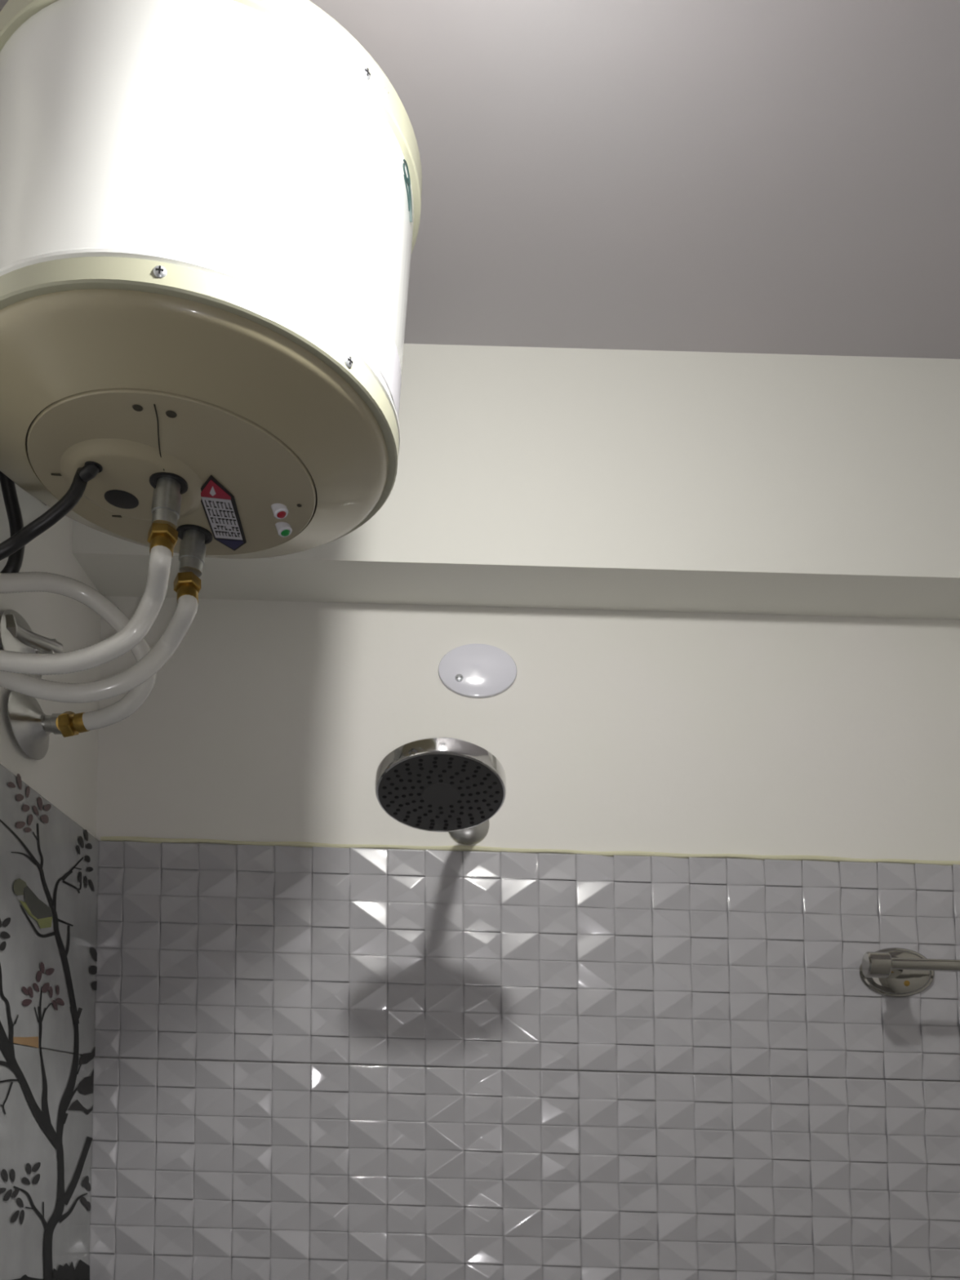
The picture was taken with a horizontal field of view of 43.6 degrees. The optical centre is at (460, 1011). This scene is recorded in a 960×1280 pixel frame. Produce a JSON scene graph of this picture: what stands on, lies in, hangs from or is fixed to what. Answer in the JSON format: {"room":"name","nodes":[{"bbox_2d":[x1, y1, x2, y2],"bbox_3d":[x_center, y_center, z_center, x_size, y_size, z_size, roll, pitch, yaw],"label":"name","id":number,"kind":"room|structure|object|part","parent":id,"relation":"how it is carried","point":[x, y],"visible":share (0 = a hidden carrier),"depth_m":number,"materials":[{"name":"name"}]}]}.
{"room":"bathroom","nodes":[
{"label":"bathroom","id":0,"kind":"room"},
{"bbox_2d":[0,515,101,1279],"bbox_3d":[-0.529,0.304,0.388,0.183,2.535,2.330,2,-5,0],"label":"wall","id":1,"kind":"structure","parent":0,"point":[49,846],"depth_m":1.40,"materials":[{"name":"paint"}]},
{"bbox_2d":[0,609,63,679],"bbox_3d":[-0.470,-0.396,1.297,0.066,0.074,0.137,0,-5,18],"label":"valve","id":2,"kind":"object","parent":1,"relation":"attached to","point":[16,635],"visible":0.74,"depth_m":1.28,"materials":[{"name":"silver metal"}]},
{"bbox_3d":[-0.451,-0.395,1.309,0.024,0.023,0.023,2,-5,0],"label":"stem","id":3,"kind":"part","parent":2,"relation":"part of","materials":[{"name":"silver metal"}]},
{"bbox_2d":[6,690,75,759],"bbox_3d":[-0.443,-0.318,1.329,0.074,0.072,0.129,2,-5,0],"label":"valve","id":4,"kind":"object","parent":1,"relation":"attached to","point":[31,728],"visible":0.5,"depth_m":1.31,"materials":[{"name":"silver metal"}]},
{"bbox_3d":[-0.451,-0.319,1.330,0.025,0.023,0.023,2,-5,0],"label":"stem","id":5,"kind":"part","parent":4,"relation":"part of","materials":[{"name":"silver metal"}]},
{"bbox_2d":[0,0,422,577],"bbox_3d":[-0.260,-0.609,1.166,0.442,0.402,0.577,2,-5,0],"label":"water heater","id":6,"kind":"object","parent":1,"relation":"attached to","point":[210,210],"visible":0.98,"depth_m":0.93,"materials":[{"name":"white metal"}]},
{"bbox_2d":[0,471,24,573],"bbox_3d":[-0.469,-0.494,1.198,0.078,0.206,0.034,2,-5,0],"label":"power cord","id":7,"kind":"object","parent":6,"relation":"hanging from","point":[14,563],"visible":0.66,"depth_m":1.18,"materials":[{"name":"black rubber"}]},
{"bbox_2d":[0,463,98,560],"bbox_3d":[-0.383,-0.405,1.022,0.145,0.132,0.017,2,-5,0],"label":"power cord","id":8,"kind":"object","parent":6,"relation":"attached to","point":[59,510],"visible":1,"depth_m":1.02,"materials":[{"name":"black rubber"}]},
{"bbox_2d":[0,523,177,737],"bbox_3d":[-0.346,-0.366,1.153,0.261,0.143,0.204,0,-5,17],"label":"hose","id":9,"kind":"object","parent":6,"relation":"attached to","point":[162,538],"visible":0.96,"depth_m":1.08,"materials":[{"name":"white plastic"}]},
{"bbox_2d":[0,571,201,702],"bbox_3d":[-0.395,-0.357,1.165,0.306,0.131,0.099,-1,-6,22],"label":"hose","id":10,"kind":"object","parent":6,"relation":"attached to","point":[187,585],"visible":0.98,"depth_m":1.13,"materials":[{"name":"white plastic"}]},
{"bbox_3d":[-0.251,-0.466,1.056,0.247,0.004,0.247,4,-8,0],"label":"plate","id":11,"kind":"part","parent":6,"relation":"part of","materials":[{"name":"beige"}]},
{"bbox_2d":[271,503,288,519],"bbox_3d":[-0.163,-0.453,1.083,0.016,0.014,0.013,0,-6,21],"label":"indicator light","id":12,"kind":"object","parent":6,"relation":"attached to","point":[278,511],"depth_m":1.08,"materials":[{"name":"red"}]},
{"bbox_2d":[275,521,292,537],"bbox_3d":[-0.164,-0.448,1.114,0.016,0.014,0.013,0,-6,21],"label":"indicator light","id":13,"kind":"object","parent":6,"relation":"attached to","point":[282,529],"depth_m":1.11,"materials":[{"name":"green"}]},
{"bbox_2d":[0,0,959,359],"bbox_3d":[0.293,-0.985,0.512,1.770,0.100,2.540,2,-5,0],"label":"ceiling","id":14,"kind":"structure","parent":0,"point":[747,176],"depth_m":1.24,"materials":[{"name":"paint"}]},
{"bbox_2d":[88,595,959,1279],"bbox_3d":[0.253,0.436,1.594,1.770,2.535,0.128,2,-5,0],"label":"wall","id":15,"kind":"structure","parent":0,"point":[313,1063],"depth_m":1.58,"materials":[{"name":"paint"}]},
{"bbox_2d":[375,737,506,844],"bbox_3d":[-0.021,-0.246,1.415,0.141,0.100,0.371,2,-5,0],"label":"shower head","id":16,"kind":"object","parent":15,"relation":"attached to","point":[454,786],"visible":1,"depth_m":1.28},
{"bbox_2d":[72,343,959,620],"bbox_3d":[0.234,-0.694,1.584,1.481,0.292,0.132,2,-5,0],"label":"beam","id":17,"kind":"structure","parent":15,"relation":"attached to","point":[526,477],"depth_m":1.52,"materials":[{"name":"white paint"}]},
{"bbox_2d":[100,835,959,866],"bbox_3d":[0.236,-0.209,1.595,1.427,0.010,0.009,2,-5,0],"label":"trim","id":18,"kind":"structure","parent":15,"relation":"attached to","point":[154,840],"depth_m":1.59,"materials":[{"name":"beige tile"}]},
{"bbox_2d":[859,947,959,997],"bbox_3d":[0.727,-0.052,1.519,0.450,0.066,0.119,1,-5,2],"label":"towel rail","id":19,"kind":"object","parent":15,"relation":"attached to","point":[893,972],"visible":1,"depth_m":1.57,"materials":[{"name":"silver metal"}]},
{"bbox_3d":[0.515,-0.057,1.483,0.028,0.032,0.032,2,-5,0],"label":"post","id":20,"kind":"part","parent":19,"relation":"part of","materials":[{"name":"silver metal"}]},
{"bbox_3d":[0.540,-0.059,1.527,0.030,0.037,0.104,-1,-6,29],"label":"post","id":21,"kind":"part","parent":19,"relation":"part of","materials":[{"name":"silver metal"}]}
]}

